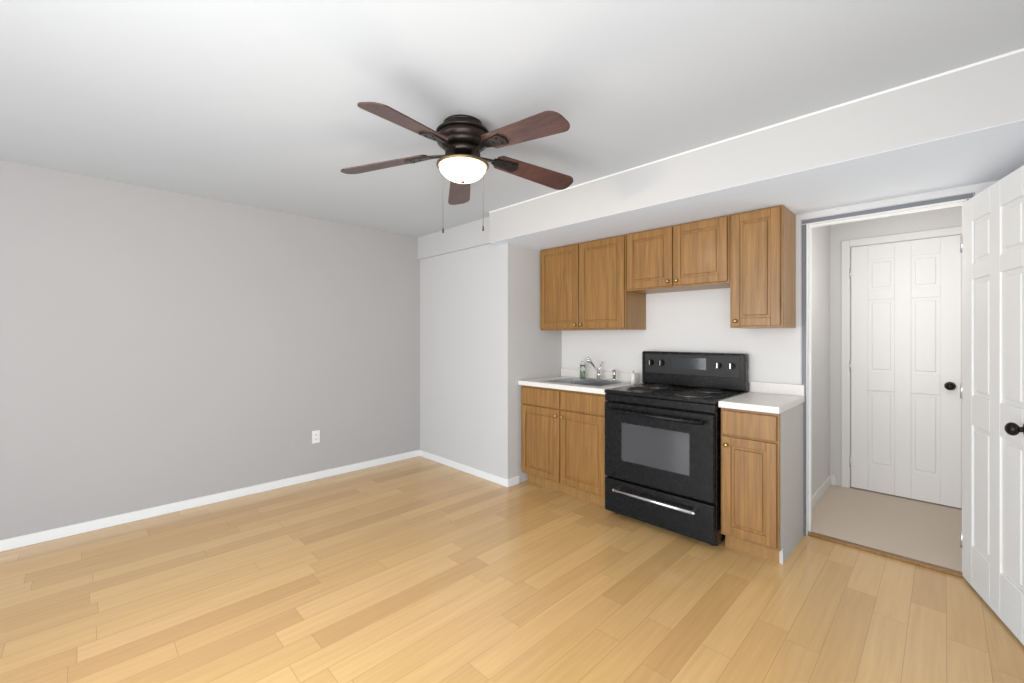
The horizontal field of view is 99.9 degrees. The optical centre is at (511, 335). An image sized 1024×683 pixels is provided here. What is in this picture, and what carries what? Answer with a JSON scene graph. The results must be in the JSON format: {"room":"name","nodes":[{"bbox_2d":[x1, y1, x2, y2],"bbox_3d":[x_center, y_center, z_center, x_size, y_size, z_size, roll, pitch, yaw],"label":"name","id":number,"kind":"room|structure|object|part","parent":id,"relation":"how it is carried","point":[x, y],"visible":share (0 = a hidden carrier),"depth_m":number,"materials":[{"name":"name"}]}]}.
{"room":"kitchen","nodes":[
{"label":"kitchen","id":0,"kind":"room"},
{"bbox_2d":[0,160,419,539],"bbox_3d":[-2.953,0.121,2.955,5.320,2.420,0.120,0,0,-45],"label":"wall","id":1,"kind":"structure","parent":0,"point":[158,347],"depth_m":3.29,"materials":[{"name":"paint"}]},
{"bbox_2d":[0,450,419,551],"bbox_3d":[-2.862,1.297,2.948,5.200,0.068,0.017,0,0,-45],"label":"baseboard","id":2,"kind":"structure","parent":1,"relation":"attached to","point":[52,534],"depth_m":3.28,"materials":[{"name":"white wood"}]},
{"bbox_2d":[312,430,319,443],"bbox_3d":[-1.819,0.936,3.992,0.070,0.116,0.007,0,0,-45],"label":"electrical outlet cover","id":3,"kind":"object","parent":1,"relation":"attached to","point":[316,436],"visible":1,"depth_m":3.99,"materials":[{"name":"white plastic"}]},
{"bbox_2d":[420,243,561,482],"bbox_3d":[-0.262,0.121,4.646,0.880,2.420,1.520,0,0,-45],"label":"wall","id":4,"kind":"structure","parent":0,"point":[486,343],"depth_m":4.10,"materials":[{"name":"grey paint"}]},
{"bbox_2d":[418,217,491,259],"bbox_3d":[-0.577,-0.969,4.317,0.030,0.240,1.300,0,0,-45],"label":"beam","id":5,"kind":"structure","parent":4,"relation":"attached to","point":[463,237],"depth_m":4.28,"materials":[{"name":"white paint"}]},
{"bbox_2d":[420,450,511,486],"bbox_3d":[-0.520,1.297,4.273,0.017,0.068,1.384,0,0,-45],"label":"baseboard","id":6,"kind":"structure","parent":4,"relation":"attached to","point":[505,482],"depth_m":4.16,"materials":[{"name":"white wood"}]},
{"bbox_2d":[0,456,1023,682],"bbox_3d":[-0.967,1.381,1.531,6.125,0.100,4.940,0,0,-45],"label":"floor","id":7,"kind":"structure","parent":0,"point":[418,569],"depth_m":2.16,"materials":[{"name":"brown wood"}]},
{"bbox_2d":[521,385,606,505],"bbox_3d":[0.602,0.886,3.769,0.644,0.890,0.909,0,0,-45],"label":"base cabinet","id":8,"kind":"object","parent":7,"relation":"on","point":[563,441],"visible":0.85,"depth_m":3.53,"materials":[{"name":"brown wood"}]},
{"bbox_2d":[518,357,641,393],"bbox_3d":[0.604,0.378,3.777,0.631,0.385,0.925,0,0,-45],"label":"countertop sink","id":9,"kind":"object","parent":8,"relation":"in","point":[598,381],"visible":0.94,"depth_m":3.83,"materials":[{"name":"laminate"}]},
{"bbox_2d":[580,358,584,378],"bbox_3d":[0.662,0.301,4.027,0.052,0.190,0.052,0,0,-45],"label":"soap bottle","id":10,"kind":"object","parent":9,"relation":"on","point":[582,369],"visible":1,"depth_m":4.01,"materials":[{"name":"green plastic"}]},
{"bbox_2d":[631,371,635,383],"bbox_3d":[1.012,0.344,3.593,0.040,0.110,0.039,0,0,-45],"label":"bottle","id":11,"kind":"object","parent":9,"relation":"on","point":[633,377],"visible":1,"depth_m":3.58,"materials":[{"name":"white plastic"}]},
{"bbox_2d":[636,373,638,382],"bbox_3d":[1.055,0.359,3.677,0.062,0.080,0.062,0,0,-45],"label":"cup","id":12,"kind":"object","parent":9,"relation":"on","point":[637,377],"visible":0.46,"depth_m":3.65,"materials":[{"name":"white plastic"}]},
{"bbox_2d":[604,351,747,545],"bbox_3d":[1.171,0.729,3.123,0.718,1.205,0.794,0,0,-45],"label":"range","id":13,"kind":"object","parent":7,"relation":"on","point":[663,445],"visible":0.98,"depth_m":2.93,"materials":[{"name":"black metal"}]},
{"bbox_2d":[721,403,802,563],"bbox_3d":[1.608,0.886,2.759,0.644,0.890,0.318,0,0,-45],"label":"base cabinet","id":14,"kind":"object","parent":7,"relation":"on","point":[762,484],"visible":0.98,"depth_m":2.56,"materials":[{"name":"brown wood"}]},
{"bbox_2d":[718,381,804,413],"bbox_3d":[1.613,0.383,2.763,0.631,0.114,0.329,0,0,-45],"label":"countertop","id":15,"kind":"structure","parent":14,"relation":"on","point":[775,398],"depth_m":2.76,"materials":[{"name":"laminate"}]},
{"bbox_2d":[808,532,963,577],"bbox_3d":[2.246,1.323,2.630,0.050,0.016,0.785,0,0,-45],"label":"trim","id":16,"kind":"structure","parent":7,"relation":"on","point":[895,556],"depth_m":2.59,"materials":[{"name":"brown wood"}]},
{"bbox_2d":[0,0,1023,237],"bbox_3d":[-0.416,-1.139,2.079,7.680,0.100,4.940,0,0,-45],"label":"ceiling","id":17,"kind":"structure","parent":0,"point":[251,103],"depth_m":1.83,"materials":[{"name":"white paint"}]},
{"bbox_2d":[341,102,572,232],"bbox_3d":[-0.216,-0.810,2.175,1.276,0.558,1.220,0,0,-45],"label":"ceiling fan","id":18,"kind":"object","parent":17,"relation":"hanging from","point":[463,141],"visible":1,"depth_m":2.12,"materials":[{"name":"brown wood"}]},
{"bbox_3d":[-0.253,-0.834,2.213,0.246,0.081,0.246,0,0,-45],"label":"globe","id":19,"kind":"part","parent":18,"relation":"part of","materials":[{"name":"white glass"}]},
{"bbox_2d":[489,48,1023,249],"bbox_3d":[1.314,-0.954,2.884,0.893,0.270,3.400,0,0,-45],"label":"soffit beam","id":20,"kind":"structure","parent":17,"relation":"attached to","point":[960,127],"depth_m":2.22,"materials":[{"name":"white paint"}]},
{"bbox_2d":[562,180,998,391],"bbox_3d":[1.750,0.121,3.163,0.120,2.420,3.420,0,0,-45],"label":"wall","id":21,"kind":"structure","parent":0,"point":[691,321],"depth_m":3.33,"materials":[{"name":"white paint"}]},
{"bbox_2d":[540,234,645,330],"bbox_3d":[0.692,-0.435,3.872,0.373,0.763,0.914,0,0,-45],"label":"upper cabinet","id":22,"kind":"object","parent":21,"relation":"attached to","point":[583,285],"visible":1,"depth_m":3.68,"materials":[{"name":"brown wood"}]},
{"bbox_2d":[627,215,729,293],"bbox_3d":[1.291,-0.588,3.271,0.373,0.458,0.776,0,0,-45],"label":"upper cabinet","id":23,"kind":"object","parent":21,"relation":"attached to","point":[691,256],"visible":1,"depth_m":3.12,"materials":[{"name":"brown wood"}]},
{"bbox_2d":[730,205,795,328],"bbox_3d":[1.677,-0.435,2.884,0.373,0.763,0.308,0,0,-45],"label":"upper cabinet","id":24,"kind":"object","parent":21,"relation":"attached to","point":[763,268],"visible":1,"depth_m":2.77,"materials":[{"name":"brown wood"}]},
{"bbox_2d":[801,192,973,572],"bbox_3d":[2.262,0.277,2.646,0.132,2.108,0.791,0,0,-45],"label":"trim","id":25,"kind":"structure","parent":21,"relation":"attached to","point":[807,225],"depth_m":2.86,"materials":[{"name":"white wood"}]},
{"bbox_2d":[960,165,1023,644],"bbox_3d":[2.316,0.294,2.043,0.178,2.045,0.729,0,0,29],"label":"door","id":26,"kind":"structure","parent":21,"relation":"in","point":[992,391],"depth_m":2.04,"materials":[{"name":"white paint"}]},
{"bbox_2d":[812,225,829,495],"bbox_3d":[2.444,0.115,3.529,1.380,2.408,0.120,0,0,-45],"label":"wall","id":27,"kind":"structure","parent":0,"point":[820,354],"depth_m":3.54,"materials":[{"name":"white paint"}]},
{"bbox_2d":[812,474,835,508],"bbox_3d":[2.423,1.275,3.409,1.180,0.088,0.020,0,0,-45],"label":"baseboard","id":28,"kind":"structure","parent":27,"relation":"attached to","point":[831,479],"depth_m":3.57,"materials":[{"name":"white wood"}]},
{"bbox_2d":[830,223,845,485],"bbox_3d":[2.917,0.115,3.834,0.120,2.408,0.115,0,0,-45],"label":"wall","id":29,"kind":"structure","parent":0,"point":[837,234],"depth_m":3.80,"materials":[{"name":"white paint"}]},
{"bbox_2d":[812,485,961,571],"bbox_3d":[2.855,1.375,3.134,1.555,0.112,1.260,0,0,-45],"label":"floor","id":30,"kind":"structure","parent":0,"point":[924,531],"depth_m":3.02,"materials":[{"name":"beige carpet"}]},
{"bbox_2d":[846,206,961,239],"bbox_3d":[3.215,-0.944,3.535,0.120,0.290,0.730,0,0,-45],"label":"wall","id":31,"kind":"structure","parent":0,"point":[949,217],"depth_m":3.48,"materials":[{"name":"white paint"}]},
{"bbox_2d":[841,226,961,487],"bbox_3d":[3.209,0.244,3.529,0.136,2.150,0.794,0,0,-45],"label":"door frame","id":32,"kind":"structure","parent":31,"relation":"attached to","point":[846,245],"depth_m":3.74,"materials":[{"name":"white wood"}]},
{"bbox_2d":[850,235,961,507],"bbox_3d":[3.160,0.270,3.486,0.107,2.078,0.675,0,0,-45],"label":"hall door","id":33,"kind":"structure","parent":31,"relation":"in","point":[906,366],"depth_m":3.47,"materials":[{"name":"white paint"}]}
]}

